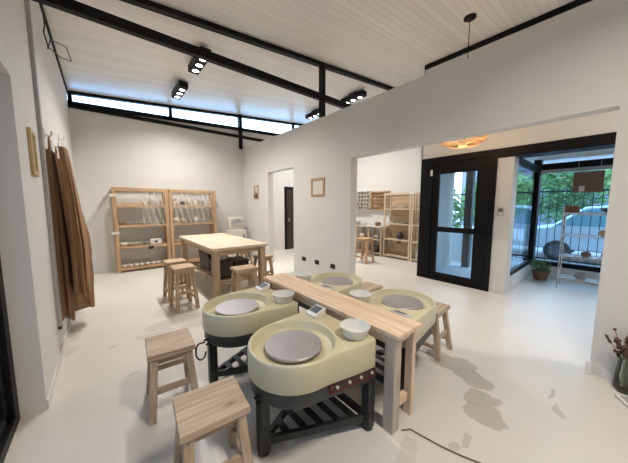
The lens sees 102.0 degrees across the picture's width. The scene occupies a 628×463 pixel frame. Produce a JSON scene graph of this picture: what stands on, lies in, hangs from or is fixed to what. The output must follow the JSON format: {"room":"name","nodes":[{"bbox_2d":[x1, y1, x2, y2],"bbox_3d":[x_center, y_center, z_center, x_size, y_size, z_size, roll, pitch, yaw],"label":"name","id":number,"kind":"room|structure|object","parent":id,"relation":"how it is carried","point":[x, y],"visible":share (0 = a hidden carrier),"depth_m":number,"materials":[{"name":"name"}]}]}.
{"room":"art studio","nodes":[
{"label":"art studio","id":0,"kind":"room"},
{"bbox_2d":[0,0,73,417],"bbox_3d":[-1.875,-0.574,1.382,0.220,3.960,10.600,-5,7,-39],"label":"wall","id":1,"kind":"structure","parent":0,"point":[36,339],"depth_m":1.89,"materials":[{"name":"white paint"}]},
{"bbox_2d":[0,257,19,462],"bbox_3d":[-0.803,0.333,0.073,0.075,2.420,4.285,-5,7,-39],"label":"door","id":2,"kind":"structure","parent":1,"relation":"in","point":[9,405],"depth_m":1.72,"materials":[{"name":"black metal"}]},
{"bbox_2d":[26,127,39,176],"bbox_3d":[-2.312,-0.647,2.095,0.022,0.370,0.200,-5,7,-39],"label":"picture frame","id":3,"kind":"object","parent":1,"relation":"attached to","point":[31,138],"visible":1,"depth_m":2.04,"materials":[{"name":"brown wood"}]},
{"bbox_2d":[24,0,62,329],"bbox_3d":[-2.592,-0.790,2.427,0.030,3.578,0.070,-5,7,-39],"label":"pipe","id":4,"kind":"object","parent":1,"relation":"attached to","point":[26,2],"visible":1,"depth_m":2.42,"materials":[{"name":"grey plastic"}]},
{"bbox_2d":[43,128,52,138],"bbox_3d":[-2.772,-1.015,2.653,0.068,0.100,0.050,-5,7,-39],"label":"wall hook","id":5,"kind":"object","parent":1,"relation":"attached to","point":[51,132],"visible":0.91,"depth_m":2.64,"materials":[{"name":"white plastic"}]},
{"bbox_2d":[45,136,74,321],"bbox_3d":[-2.743,-0.005,2.757,0.108,1.988,0.462,-5,7,-39],"label":"apron","id":6,"kind":"object","parent":5,"relation":"hanging from","point":[62,250],"visible":0.88,"depth_m":2.67,"materials":[{"name":"fabric"}]},
{"bbox_2d":[55,146,94,310],"bbox_3d":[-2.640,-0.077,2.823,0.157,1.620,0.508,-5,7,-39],"label":"apron","id":7,"kind":"object","parent":5,"relation":"hanging from","point":[77,227],"visible":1,"depth_m":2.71,"materials":[{"name":"fabric"}]},
{"bbox_2d":[39,3,67,92],"bbox_3d":[-1.777,-2.504,1.267,0.025,0.048,10.600,-5,7,-39],"label":"trim","id":8,"kind":"structure","parent":1,"relation":"attached to","point":[45,17],"depth_m":3.77,"materials":[{"name":"black metal"}]},
{"bbox_2d":[41,4,71,61],"bbox_3d":[-3.280,-2.418,3.207,0.096,0.472,1.548,-4,7,-34],"label":"loose cable","id":9,"kind":"object","parent":1,"relation":"attached to","point":[50,40],"visible":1,"depth_m":2.99,"materials":[{"name":"black plastic"}]},
{"bbox_2d":[46,319,71,408],"bbox_3d":[-2.935,1.214,3.025,0.012,0.070,2.810,-5,7,-39],"label":"baseboard","id":10,"kind":"structure","parent":1,"relation":"attached to","point":[50,394],"depth_m":2.36,"materials":[{"name":"white paint"}]},
{"bbox_3d":[-3.398,-1.022,3.410,0.068,0.100,0.050,-5,7,-39],"label":"wall hook","id":11,"kind":"object","parent":1,"relation":"attached to","visible":0},
{"bbox_2d":[79,200,93,279],"bbox_3d":[-3.324,-0.098,3.573,0.262,1.828,0.450,-5,7,-39],"label":"apron","id":12,"kind":"object","parent":11,"relation":"hanging from","point":[86,228],"visible":0.07,"depth_m":3.65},
{"bbox_2d":[68,108,292,270],"bbox_3d":[-2.440,-1.263,7.879,7.690,4.030,0.180,-5,7,-39],"label":"wall","id":13,"kind":"structure","parent":0,"point":[108,151],"depth_m":6.38,"materials":[{"name":"white paint"}]},
{"bbox_2d":[93,268,116,273],"bbox_3d":[-3.687,0.826,6.927,3.820,0.060,0.012,-5,7,-39],"label":"baseboard","id":14,"kind":"structure","parent":13,"relation":"attached to","point":[115,269],"depth_m":5.94,"materials":[{"name":"white paint"}]},
{"bbox_2d":[68,103,263,141],"bbox_3d":[-2.339,-2.873,7.655,7.320,0.080,0.040,-5,7,-39],"label":"trim","id":15,"kind":"structure","parent":13,"relation":"attached to","point":[69,106],"depth_m":6.35,"materials":[{"name":"black metal"}]},
{"bbox_2d":[67,90,303,148],"bbox_3d":[-2.336,-3.157,7.622,7.320,1.312,0.170,-5,7,-39],"label":"window","id":16,"kind":"structure","parent":13,"relation":"in","point":[169,117],"depth_m":6.54,"materials":[{"name":"black metal"}]},
{"bbox_2d":[284,187,293,249],"bbox_3d":[-0.605,-0.494,9.320,1.070,2.220,0.075,-5,7,-39],"label":"door","id":17,"kind":"structure","parent":13,"relation":"in","point":[288,191],"depth_m":9.09,"materials":[{"name":"wood"}]},
{"bbox_2d":[43,0,574,123],"bbox_3d":[0.944,-3.166,3.663,7.900,0.845,11.300,-5,7,-39],"label":"ceiling","id":18,"kind":"structure","parent":0,"point":[391,43],"depth_m":4.18,"materials":[{"name":"wood"}]},
{"bbox_2d":[171,80,187,99],"bbox_3d":[-2.859,-3.025,5.404,0.170,0.194,0.740,-5,7,-39],"label":"spotlight","id":19,"kind":"object","parent":18,"relation":"attached to","point":[181,87],"visible":1,"depth_m":5.28,"materials":[{"name":"black metal"}]},
{"bbox_2d":[188,46,210,74],"bbox_3d":[-1.953,-2.914,4.317,0.170,0.194,0.740,-5,7,-39],"label":"spotlight","id":20,"kind":"object","parent":18,"relation":"attached to","point":[196,65],"visible":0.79,"depth_m":4.34,"materials":[{"name":"black metal"}]},
{"bbox_2d":[305,109,318,119],"bbox_3d":[0.030,-3.577,7.690,0.170,0.194,0.740,-5,7,-39],"label":"spotlight","id":21,"kind":"object","parent":18,"relation":"attached to","point":[314,113],"visible":0.76,"depth_m":7.69,"materials":[{"name":"black metal"}]},
{"bbox_2d":[341,89,366,102],"bbox_3d":[1.006,-3.458,6.518,0.170,0.194,0.740,-5,7,-39],"label":"track light","id":22,"kind":"object","parent":18,"relation":"attached to","point":[353,96],"visible":0.76,"depth_m":6.41,"materials":[{"name":"black metal"}]},
{"bbox_2d":[441,134,488,147],"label":"pendant lamp","id":23,"kind":"object","parent":18,"relation":"hanging from","point":[455,145],"depth_m":3.91,"materials":[{"name":"orange wicker"}]},
{"bbox_2d":[463,13,476,58],"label":"pendant lamp","id":24,"kind":"object","parent":18,"relation":"hanging from","point":[470,17],"depth_m":3.80,"materials":[{"name":"black metal"}]},
{"bbox_2d":[3,248,627,462],"bbox_3d":[1.266,1.201,4.180,8.390,0.120,11.000,-5,7,-39],"label":"floor","id":25,"kind":"structure","parent":0,"point":[513,385],"depth_m":2.17,"materials":[{"name":"paint"}]},
{"bbox_2d":[111,187,170,272],"bbox_3d":[-4.173,-0.058,6.205,1.105,1.960,0.320,-5,7,-39],"label":"shelf unit","id":26,"kind":"object","parent":25,"relation":"on","point":[167,243],"visible":0.9,"depth_m":6.07,"materials":[{"name":"brown wood"}]},
{"bbox_2d":[128,241,140,245],"bbox_3d":[-4.295,0.294,6.100,0.260,0.078,0.260,-5,7,-39],"label":"clay bowl","id":27,"kind":"object","parent":26,"relation":"on","point":[135,243],"visible":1,"depth_m":6.07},
{"bbox_2d":[141,192,165,224],"bbox_3d":[-3.873,-0.555,6.156,0.485,0.800,0.036,-5,7,-39],"label":"plastic sheet","id":28,"kind":"object","parent":26,"relation":"hanging from","point":[141,192],"visible":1,"depth_m":6.16,"materials":[{"name":"plastic"}]},
{"bbox_2d":[150,238,161,243],"bbox_3d":[-3.943,0.244,6.346,0.240,0.130,0.124,-5,7,-39],"label":"box","id":29,"kind":"object","parent":26,"relation":"on","point":[156,240],"visible":1,"depth_m":6.30,"materials":[{"name":"white cardboard"}]},
{"bbox_2d":[145,328,198,425],"bbox_3d":[-1.144,1.107,2.038,0.344,0.485,0.422,-4,7,-35],"label":"wooden stool","id":30,"kind":"object","parent":25,"relation":"on","point":[164,348],"visible":0.95,"depth_m":1.95,"materials":[{"name":"brown wood"}]},
{"bbox_2d":[162,258,187,302],"bbox_3d":[-2.337,0.800,4.297,0.329,0.640,0.407,-5,8,-41],"label":"wooden stool","id":31,"kind":"object","parent":25,"relation":"on","point":[168,262],"visible":0.73,"depth_m":4.25,"materials":[{"name":"brown wood"}]},
{"bbox_2d":[169,263,199,312],"bbox_3d":[-2.002,0.841,3.902,0.329,0.640,0.407,-5,8,-42],"label":"wooden stool","id":32,"kind":"object","parent":25,"relation":"on","point":[187,268],"visible":1,"depth_m":3.85,"materials":[{"name":"brown wood"}]},
{"bbox_2d":[168,189,216,261],"bbox_3d":[-3.289,-0.129,6.934,1.160,1.960,0.320,-5,7,-39],"label":"shelf unit","id":33,"kind":"object","parent":25,"relation":"on","point":[170,191],"visible":0.64,"depth_m":6.75,"materials":[{"name":"brown wood"}]},
{"bbox_2d":[173,216,178,222],"bbox_3d":[-3.605,-0.308,6.653,0.158,0.168,0.158,-5,7,-39],"label":"clay vase","id":34,"kind":"object","parent":33,"relation":"on","point":[175,218],"visible":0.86,"depth_m":6.61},
{"bbox_2d":[173,193,213,223],"bbox_3d":[-3.167,-0.612,6.738,0.980,0.800,0.036,-5,7,-39],"label":"plastic sheet","id":35,"kind":"object","parent":33,"relation":"hanging from","point":[175,193],"visible":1,"depth_m":6.72,"materials":[{"name":"plastic"}]},
{"bbox_2d":[172,375,252,462],"bbox_3d":[-0.567,1.171,1.416,0.369,0.485,0.392,-4,7,-34],"label":"wooden stool","id":36,"kind":"object","parent":25,"relation":"on","point":[202,412],"visible":1,"depth_m":1.35,"materials":[{"name":"brown wood"}]},
{"bbox_2d":[179,233,267,297],"bbox_3d":[-1.947,0.591,5.228,0.998,0.872,2.280,-5,7,-39],"label":"work table","id":37,"kind":"object","parent":25,"relation":"on","point":[217,245],"visible":0.84,"depth_m":4.62,"materials":[{"name":"brown wood"}]},
{"bbox_2d":[198,250,227,270],"bbox_3d":[-2.133,0.583,5.398,0.450,0.370,0.530,-5,8,-44],"label":"storage bin","id":38,"kind":"object","parent":37,"relation":"on","point":[204,262],"visible":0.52,"depth_m":5.22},
{"bbox_2d":[208,257,233,279],"bbox_3d":[-1.704,0.676,4.682,0.330,0.330,0.430,-5,7,-39],"label":"storage bin","id":39,"kind":"object","parent":37,"relation":"on","point":[225,272],"visible":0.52,"depth_m":4.56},
{"bbox_2d":[191,262,252,284],"bbox_3d":[-1.947,0.796,5.248,0.600,0.020,1.940,-5,7,-39],"label":"shelf","id":40,"kind":"object","parent":37,"relation":"attached to","point":[206,272],"depth_m":4.81,"materials":[{"name":"brown wood"}]},
{"bbox_2d":[228,256,249,266],"bbox_3d":[-1.498,0.666,4.982,0.310,0.290,0.450,-5,8,-42],"label":"storage bin","id":41,"kind":"object","parent":37,"relation":"on","point":[238,260],"visible":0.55,"depth_m":4.85,"materials":[{"name":"plastic"}]},
{"bbox_2d":[233,261,248,266],"bbox_3d":[-1.498,0.681,4.984,0.279,0.260,0.418,-5,8,-42],"label":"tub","id":42,"kind":"object","parent":41,"relation":"in","point":[236,263],"depth_m":4.79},
{"bbox_2d":[226,217,246,256],"bbox_3d":[-2.265,0.191,7.471,0.500,1.220,0.435,-5,7,-39],"label":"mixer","id":43,"kind":"object","parent":25,"relation":"on","point":[235,225],"visible":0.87,"depth_m":7.38,"materials":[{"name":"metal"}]},
{"bbox_2d":[231,219,242,225],"bbox_3d":[-2.258,-0.268,7.433,0.356,0.192,0.030,-5,7,-39],"label":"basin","id":44,"kind":"object","parent":43,"relation":"in","point":[234,222],"depth_m":7.43,"materials":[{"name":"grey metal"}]},
{"bbox_2d":[230,264,257,292],"bbox_3d":[-1.045,0.849,3.838,0.369,0.640,0.347,-4,7,-37],"label":"wooden stool","id":45,"kind":"object","parent":25,"relation":"on","point":[248,269],"visible":0.48,"depth_m":3.79,"materials":[{"name":"brown wood"}]},
{"bbox_2d":[236,252,252,264],"bbox_3d":[-1.602,0.686,5.851,0.329,0.560,0.387,-5,7,-39],"label":"wooden stool","id":46,"kind":"object","parent":25,"relation":"on","point":[246,253],"visible":0.09,"depth_m":5.80,"materials":[{"name":"brown wood"}]},
{"bbox_2d":[202,282,297,383],"bbox_3d":[-0.644,0.956,2.393,0.770,0.717,0.694,-5,7,-39],"label":"wheel","id":47,"kind":"object","parent":25,"relation":"on","point":[229,320],"visible":0.74,"depth_m":2.20,"materials":[{"name":"beige plastic"}]},
{"bbox_2d":[195,342,206,360],"bbox_3d":[-0.941,1.002,2.115,0.088,0.144,0.059,-5,7,-39],"label":"cable loop","id":48,"kind":"object","parent":47,"relation":"hanging from","point":[200,342],"visible":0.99,"depth_m":2.11,"materials":[{"name":"black plastic"}]},
{"bbox_2d":[272,290,293,303],"bbox_3d":[-0.287,0.614,2.376,0.208,0.075,0.208,-5,7,-39],"label":"bowl","id":49,"kind":"object","parent":47,"relation":"on","point":[280,296],"visible":1,"depth_m":2.35,"materials":[{"name":"ceramic"}]},
{"bbox_2d":[252,253,273,276],"bbox_3d":[-1.034,0.756,5.169,0.329,0.560,0.387,-5,7,-39],"label":"wooden stool","id":50,"kind":"object","parent":25,"relation":"on","point":[267,256],"visible":0.34,"depth_m":5.12,"materials":[{"name":"brown wood"}]},
{"bbox_2d":[247,304,375,456],"bbox_3d":[-0.078,1.021,1.761,0.770,0.717,0.694,-5,7,-39],"label":"wheel","id":51,"kind":"object","parent":25,"relation":"on","point":[303,360],"visible":0.98,"depth_m":1.62,"materials":[{"name":"beige plastic"}]},
{"bbox_2d":[340,318,370,340],"bbox_3d":[0.282,0.678,1.747,0.208,0.075,0.208,-5,7,-39],"label":"bowl","id":52,"kind":"object","parent":51,"relation":"on","point":[354,329],"visible":1,"depth_m":1.79,"materials":[{"name":"ceramic"}]},
{"bbox_2d":[292,272,361,313],"bbox_3d":[0.231,0.886,3.105,0.770,0.717,0.694,-5,7,-39],"label":"wheel","id":53,"kind":"object","parent":25,"relation":"on","point":[340,282],"visible":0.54,"depth_m":3.04,"materials":[{"name":"beige plastic"}]},
{"bbox_2d":[295,272,311,280],"bbox_3d":[-0.124,0.546,3.053,0.208,0.075,0.208,-5,7,-39],"label":"bowl","id":54,"kind":"object","parent":53,"relation":"on","point":[306,276],"visible":0.74,"depth_m":3.06,"materials":[{"name":"ceramic"}]},
{"bbox_2d":[263,273,421,434],"bbox_3d":[0.089,0.952,2.436,0.303,0.720,1.780,-5,7,-39],"label":"table","id":55,"kind":"object","parent":25,"relation":"on","point":[388,327],"visible":0.84,"depth_m":1.87,"materials":[{"name":"brown wood"}]},
{"bbox_2d":[356,237,374,264],"bbox_3d":[1.385,0.513,7.030,0.389,0.680,0.447,-6,8,-44],"label":"wooden stool","id":56,"kind":"object","parent":25,"relation":"on","point":[367,239],"visible":0.86,"depth_m":6.99,"materials":[{"name":"brown wood"}]},
{"bbox_2d":[356,224,388,256],"bbox_3d":[1.711,0.247,8.436,0.400,0.930,1.500,-5,7,-39],"label":"shelf","id":57,"kind":"object","parent":25,"relation":"on","point":[380,252],"visible":0.5,"depth_m":8.10,"materials":[{"name":"brown wood"}]},
{"bbox_2d":[373,246,379,251],"bbox_3d":[1.967,0.557,8.093,0.288,0.180,0.288,-5,7,-39],"label":"clay pot","id":58,"kind":"object","parent":57,"relation":"on","point":[375,248],"visible":0.73,"depth_m":7.98,"materials":[{"name":"black ceramic"}]},
{"bbox_2d":[362,281,382,291],"bbox_3d":[0.709,0.971,3.432,0.369,0.485,0.367,-5,8,-41],"label":"wooden stool","id":59,"kind":"object","parent":25,"relation":"on","point":[367,286],"visible":0.12,"depth_m":3.39,"materials":[{"name":"brown wood"}]},
{"bbox_2d":[383,192,416,260],"bbox_3d":[2.517,-0.161,7.513,0.320,1.930,0.880,-5,7,-39],"label":"shelf unit","id":60,"kind":"object","parent":25,"relation":"on","point":[400,250],"visible":0.85,"depth_m":7.59,"materials":[{"name":"brown wood"}]},
{"bbox_2d":[396,232,402,238],"bbox_3d":[2.524,0.124,7.469,0.195,0.208,0.195,-5,7,-39],"label":"clay vase","id":61,"kind":"object","parent":60,"relation":"on","point":[399,235],"visible":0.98,"depth_m":7.41,"materials":[{"name":"black ceramic"}]},
{"bbox_2d":[368,288,435,404],"bbox_3d":[0.789,0.954,2.440,0.770,0.717,0.694,-5,7,-39],"label":"wheel","id":62,"kind":"object","parent":25,"relation":"on","point":[414,305],"visible":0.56,"depth_m":2.29,"materials":[{"name":"beige plastic"}]},
{"bbox_2d":[349,290,371,302],"bbox_3d":[0.434,0.615,2.383,0.208,0.075,0.208,-5,7,-39],"label":"bowl","id":63,"kind":"object","parent":62,"relation":"on","point":[362,295],"visible":0.77,"depth_m":2.43,"materials":[{"name":"ceramic"}]},
{"bbox_2d":[410,192,419,261],"bbox_3d":[3.079,-0.092,6.839,0.320,1.930,0.840,-5,7,-39],"label":"shelf unit","id":64,"kind":"object","parent":25,"relation":"on","point":[418,193],"visible":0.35,"depth_m":7.09,"materials":[{"name":"brown wood"}]},
{"bbox_2d":[423,301,452,361],"bbox_3d":[1.261,1.039,2.769,0.359,0.485,0.367,-5,8,-42],"label":"wooden stool","id":65,"kind":"object","parent":25,"relation":"on","point":[442,309],"visible":0.53,"depth_m":2.65,"materials":[{"name":"brown wood"}]},
{"bbox_2d":[401,428,480,462],"bbox_3d":[0.873,1.390,1.630,0.600,0.008,0.048,3,7,30],"label":"cable","id":66,"kind":"object","parent":25,"relation":"on","point":[410,428],"visible":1,"depth_m":1.64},
{"bbox_2d":[529,258,551,280],"bbox_3d":[4.810,0.784,5.407,0.380,0.478,0.405,-5,7,-39],"label":"potted plant","id":67,"kind":"object","parent":25,"relation":"on","point":[541,273],"visible":1,"depth_m":5.33,"materials":[{"name":"green plant"}]},
{"bbox_2d":[555,206,606,287],"bbox_3d":[5.103,0.332,4.554,0.364,1.550,0.994,-5,7,-39],"label":"wire rack","id":68,"kind":"object","parent":25,"relation":"on","point":[563,233],"visible":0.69,"depth_m":4.76,"materials":[{"name":"silver metal"}]},
{"bbox_2d":[565,206,579,212],"bbox_3d":[4.853,-0.419,4.783,0.180,0.130,0.203,-5,7,-39],"label":"wooden crate","id":69,"kind":"object","parent":68,"relation":"on","point":[573,209],"visible":0.76,"depth_m":4.71,"materials":[{"name":"wood"}]},
{"bbox_2d":[558,274,598,285],"bbox_3d":[5.102,0.916,4.612,0.362,0.044,0.976,-5,7,-39],"label":"wire shelf","id":70,"kind":"object","parent":68,"relation":"attached to","point":[560,275],"depth_m":4.74,"materials":[{"name":"silver metal"}]},
{"bbox_2d":[574,272,586,279],"bbox_3d":[4.977,0.829,4.754,0.176,0.110,0.176,-5,7,-39],"label":"clay pot","id":71,"kind":"object","parent":68,"relation":"on","point":[578,275],"visible":1,"depth_m":4.71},
{"bbox_2d":[560,253,601,261],"bbox_3d":[5.103,0.498,4.570,0.362,0.044,0.976,-5,7,-39],"label":"wire shelf","id":72,"kind":"object","parent":68,"relation":"attached to","point":[562,255],"depth_m":4.70,"materials":[{"name":"silver metal"}]},
{"bbox_2d":[562,233,603,238],"bbox_3d":[5.103,0.100,4.530,0.362,0.044,0.976,-5,7,-39],"label":"wire shelf","id":73,"kind":"object","parent":68,"relation":"attached to","point":[564,234],"depth_m":4.68,"materials":[{"name":"silver metal"}]},
{"bbox_2d":[564,212,606,215],"bbox_3d":[5.104,-0.308,4.489,0.362,0.044,0.976,-5,7,-39],"label":"wire shelf","id":74,"kind":"object","parent":68,"relation":"attached to","point":[565,213],"depth_m":4.68,"materials":[{"name":"silver metal"}]},
{"bbox_2d":[580,252,591,256],"bbox_3d":[5.004,0.424,4.683,0.144,0.090,0.144,-5,7,-39],"label":"clay pot","id":75,"kind":"object","parent":68,"relation":"on","point":[583,254],"visible":1,"depth_m":4.65,"materials":[{"name":"brown ceramic"}]},
{"bbox_2d":[598,230,604,236],"bbox_3d":[5.132,0.036,4.489,0.160,0.100,0.160,-5,7,-39],"label":"clay pot","id":76,"kind":"object","parent":68,"relation":"on","point":[601,232],"visible":0.54,"depth_m":4.48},
{"bbox_2d":[585,361,591,374],"bbox_3d":[2.555,1.267,2.369,0.024,0.115,0.040,-5,7,-39],"label":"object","id":77,"kind":"object","parent":25,"relation":"on","point":[588,366],"visible":1,"depth_m":2.36,"materials":[{"name":"plastic"}]},
{"bbox_2d":[611,353,627,395],"bbox_3d":[2.627,1.198,2.129,0.164,0.300,0.164,-5,7,-39],"label":"glass vase","id":78,"kind":"object","parent":25,"relation":"on","point":[615,381],"visible":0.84,"depth_m":2.15,"materials":[{"name":"glass"}]},
{"bbox_2d":[605,328,627,389],"bbox_3d":[2.619,1.074,2.133,0.198,0.511,0.199,0,6,-5],"label":"dried flowers","id":79,"kind":"object","parent":78,"relation":"in","point":[623,350],"visible":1,"depth_m":2.14,"materials":[{"name":"plant"}]},
{"bbox_2d":[614,393,627,406],"bbox_3d":[2.519,1.350,1.976,0.186,0.029,0.186,2,6,22],"label":"tray","id":80,"kind":"object","parent":25,"relation":"on","point":[623,398],"visible":1,"depth_m":2.04,"materials":[{"name":"plastic"}]},
{"bbox_2d":[356,147,454,264],"bbox_3d":[2.049,-1.603,8.341,0.150,4.632,4.788,-5,7,-39],"label":"wall","id":81,"kind":"structure","parent":0,"point":[397,171],"depth_m":7.95,"materials":[{"name":"white paint"}]},
{"bbox_2d":[356,191,371,209],"bbox_3d":[1.665,-1.044,8.632,0.140,0.636,0.636,-5,7,-39],"label":"cubby shelf","id":82,"kind":"object","parent":81,"relation":"attached to","point":[367,200],"visible":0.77,"depth_m":8.57,"materials":[{"name":"wood"}]},
{"bbox_2d":[370,191,390,209],"bbox_3d":[2.111,-0.983,8.129,0.100,0.600,0.680,-5,7,-39],"label":"tool rack","id":83,"kind":"object","parent":81,"relation":"attached to","point":[376,194],"visible":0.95,"depth_m":8.18,"materials":[{"name":"brown wood"}]},
{"bbox_2d":[242,0,627,383],"bbox_3d":[1.221,-0.487,3.971,0.174,3.280,10.600,-5,7,-39],"label":"wall","id":84,"kind":"structure","parent":0,"point":[576,66],"depth_m":2.99,"materials":[{"name":"white paint"}]},
{"bbox_2d":[32,0,393,117],"bbox_3d":[0.016,-2.873,4.800,7.320,1.299,0.100,-5,7,-39],"label":"ceiling beam","id":85,"kind":"structure","parent":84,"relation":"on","point":[73,7],"depth_m":3.54,"materials":[{"name":"black metal"}]},
{"bbox_2d":[253,185,258,198],"bbox_3d":[-1.659,-1.111,7.239,0.140,0.380,0.260,-5,7,-39],"label":"wall ornament","id":86,"kind":"object","parent":84,"relation":"attached to","point":[255,195],"visible":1,"depth_m":7.20,"materials":[{"name":"brown wood"}]},
{"bbox_2d":[311,177,324,196],"bbox_3d":[0.072,-0.903,5.191,0.022,0.370,0.420,-5,7,-39],"label":"picture frame","id":87,"kind":"object","parent":84,"relation":"attached to","point":[317,184],"visible":1,"depth_m":5.18,"materials":[{"name":"brown wood"}]},
{"bbox_2d":[313,180,322,193],"bbox_3d":[0.078,-0.903,5.195,0.008,0.280,0.330,-5,7,-39],"label":"picture","id":88,"kind":"object","parent":87,"relation":"attached to","point":[317,184],"depth_m":5.18,"materials":[{"name":"paper"}]},
{"bbox_2d":[436,261,470,277],"bbox_3d":[3.767,1.015,5.925,2.320,0.112,1.510,-5,7,-39],"label":"floor","id":89,"kind":"structure","parent":0,"point":[455,268],"depth_m":6.12,"materials":[{"name":"concrete"}]},
{"bbox_2d":[461,171,475,267],"bbox_3d":[3.870,-0.368,6.373,0.160,2.550,0.160,-5,7,-39],"label":"porch post","id":90,"kind":"object","parent":89,"relation":"on","point":[470,176],"visible":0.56,"depth_m":6.32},
{"bbox_2d":[450,233,472,262],"bbox_3d":[3.599,0.366,7.835,0.150,1.020,2.650,-5,7,-39],"label":"wall","id":91,"kind":"structure","parent":0,"point":[456,241],"depth_m":7.18,"materials":[{"name":"paint"}]},
{"bbox_2d":[416,0,618,293],"bbox_3d":[4.766,-1.137,3.748,1.560,4.632,5.835,-5,7,-39],"label":"wall","id":92,"kind":"structure","parent":0,"point":[507,169],"depth_m":4.40,"materials":[{"name":"white paint"}]},
{"bbox_2d":[417,149,498,291],"bbox_3d":[2.762,-0.220,5.054,0.140,2.540,1.370,-5,7,-39],"label":"door","id":93,"kind":"structure","parent":92,"relation":"in","point":[485,163],"depth_m":4.88,"materials":[{"name":"black metal"}]},
{"bbox_2d":[488,287,503,294],"bbox_3d":[3.258,1.062,4.553,0.012,0.090,0.230,-5,7,-39],"label":"baseboard","id":94,"kind":"structure","parent":92,"relation":"attached to","point":[493,290],"depth_m":4.54,"materials":[{"name":"white paint"}]},
{"bbox_2d":[497,207,503,215],"bbox_3d":[3.243,-0.347,4.423,0.024,0.140,0.100,-5,7,-39],"label":"intercom","id":95,"kind":"object","parent":92,"relation":"attached to","point":[500,210],"visible":1,"depth_m":4.42,"materials":[{"name":"white plastic"}]},
{"bbox_2d":[425,0,591,69],"bbox_3d":[4.159,-3.158,3.033,0.030,0.085,5.830,-5,7,-39],"label":"trim","id":96,"kind":"structure","parent":92,"relation":"attached to","point":[576,3],"depth_m":4.13,"materials":[{"name":"black metal"}]},
{"bbox_2d":[509,262,533,290],"bbox_3d":[4.304,0.898,5.310,1.980,0.270,0.100,-5,7,-39],"label":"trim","id":97,"kind":"structure","parent":92,"relation":"attached to","point":[521,275],"depth_m":5.10,"materials":[{"name":"white paint"}]},
{"bbox_2d":[510,158,539,275],"bbox_3d":[4.229,-0.300,5.125,1.780,2.150,0.060,-5,7,-39],"label":"window","id":98,"kind":"structure","parent":92,"relation":"in","point":[527,170],"depth_m":5.10,"materials":[{"name":"glass"}]},
{"bbox_2d":[498,132,616,158],"bbox_3d":[4.281,-1.241,3.337,0.335,0.160,3.040,-5,7,-39],"label":"trim","id":99,"kind":"structure","parent":92,"relation":"attached to","point":[606,140],"depth_m":3.81,"materials":[{"name":"black metal"}]},
{"bbox_2d":[524,148,614,163],"bbox_3d":[4.960,-1.548,4.700,2.800,0.140,4.510,-5,7,-39],"label":"ceiling","id":100,"kind":"structure","parent":0,"point":[575,156],"depth_m":5.27,"materials":[{"name":"white paint"}]},
{"bbox_2d":[586,152,613,156],"bbox_3d":[5.525,-1.478,4.871,0.100,0.030,0.440,-5,7,-39],"label":"recessed light","id":101,"kind":"object","parent":100,"relation":"in","point":[609,153],"visible":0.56,"depth_m":4.87,"materials":[{"name":"white plastic"}]},
{"bbox_3d":[6.150,-0.011,2.936,2.200,2.560,0.150,-5,7,-39],"label":"wall","id":102,"kind":"structure","parent":0,"visible":0},
{"bbox_2d":[530,158,613,282],"bbox_3d":[5.878,-0.189,4.696,0.240,2.560,2.920,-5,7,-39],"label":"window","id":103,"kind":"structure","parent":102,"relation":"in","point":[593,272],"depth_m":5.40,"materials":[{"name":"black metal"}]},
{"bbox_2d":[572,162,604,192],"bbox_3d":[5.435,-1.077,5.033,0.024,0.600,0.420,-5,7,-39],"label":"board","id":104,"kind":"object","parent":103,"relation":"hanging from","point":[589,181],"visible":1,"depth_m":5.03,"materials":[{"name":"wood"}]},
{"label":"outside","id":105,"kind":"structure","parent":0,"visible":0},
{"bbox_3d":[17.703,0.297,14.782,74.000,0.125,80.000,-5,7,-39],"label":"ground","id":106,"kind":"structure","parent":105,"visible":0},
{"bbox_2d":[458,176,476,223],"bbox_3d":[9.656,-1.759,13.643,3.971,4.172,3.585,-5,7,-39],"label":"street tree","id":107,"kind":"object","parent":106,"relation":"on","point":[463,197],"visible":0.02,"depth_m":13.59,"materials":[{"name":"green plant"}]},
{"bbox_2d":[459,171,608,225],"bbox_3d":[16.629,-2.682,18.154,1.000,5.125,11.000,-5,7,-39],"label":"building","id":108,"kind":"structure","parent":106,"relation":"on","point":[463,187],"depth_m":18.08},
{"bbox_2d":[538,169,611,223],"bbox_3d":[14.571,-2.443,14.455,4.295,5.387,3.793,-5,7,-39],"label":"street tree","id":109,"kind":"object","parent":106,"relation":"on","point":[556,182],"visible":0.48,"depth_m":13.99,"materials":[{"name":"green plant"}]},
{"bbox_2d":[599,169,611,201],"bbox_3d":[13.296,-1.532,9.736,3.917,4.514,3.617,-5,7,-39],"label":"street tree","id":110,"kind":"object","parent":106,"relation":"on","point":[608,172],"visible":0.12,"depth_m":10.66,"materials":[{"name":"green plant"}]},
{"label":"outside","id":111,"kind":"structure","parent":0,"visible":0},
{"bbox_3d":[6.714,1.074,5.704,1.950,0.110,40.000,-5,7,-39],"label":"pavement","id":112,"kind":"object","parent":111,"visible":0},
{"bbox_2d":[452,189,464,227],"bbox_3d":[3.981,-0.339,8.126,1.013,2.212,1.580,-5,7,-39],"label":"shrub","id":113,"kind":"object","parent":112,"relation":"on","point":[456,207],"visible":0.09,"depth_m":7.63,"materials":[{"name":"green plant"}]},
{"bbox_2d":[454,187,609,265],"bbox_3d":[6.189,-0.204,7.356,0.080,2.100,9.880,-5,7,-39],"label":"fence","id":114,"kind":"object","parent":112,"relation":"on","point":[567,190],"visible":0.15,"depth_m":6.73,"materials":[{"name":"black metal"}]},
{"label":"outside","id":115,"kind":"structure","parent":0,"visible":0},
{"bbox_2d":[535,247,601,266],"bbox_3d":[9.505,0.868,8.009,5.300,0.070,80.000,-5,7,-39],"label":"road","id":116,"kind":"structure","parent":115,"point":[540,249],"depth_m":8.07,"materials":[{"name":"asphalt"}]},
{"bbox_2d":[536,206,607,259],"bbox_3d":[8.745,0.084,7.042,1.830,1.680,4.310,-5,7,-39],"label":"parked car","id":117,"kind":"object","parent":116,"relation":"on","point":[595,220],"visible":0.56,"depth_m":7.24,"materials":[{"name":"paint"}]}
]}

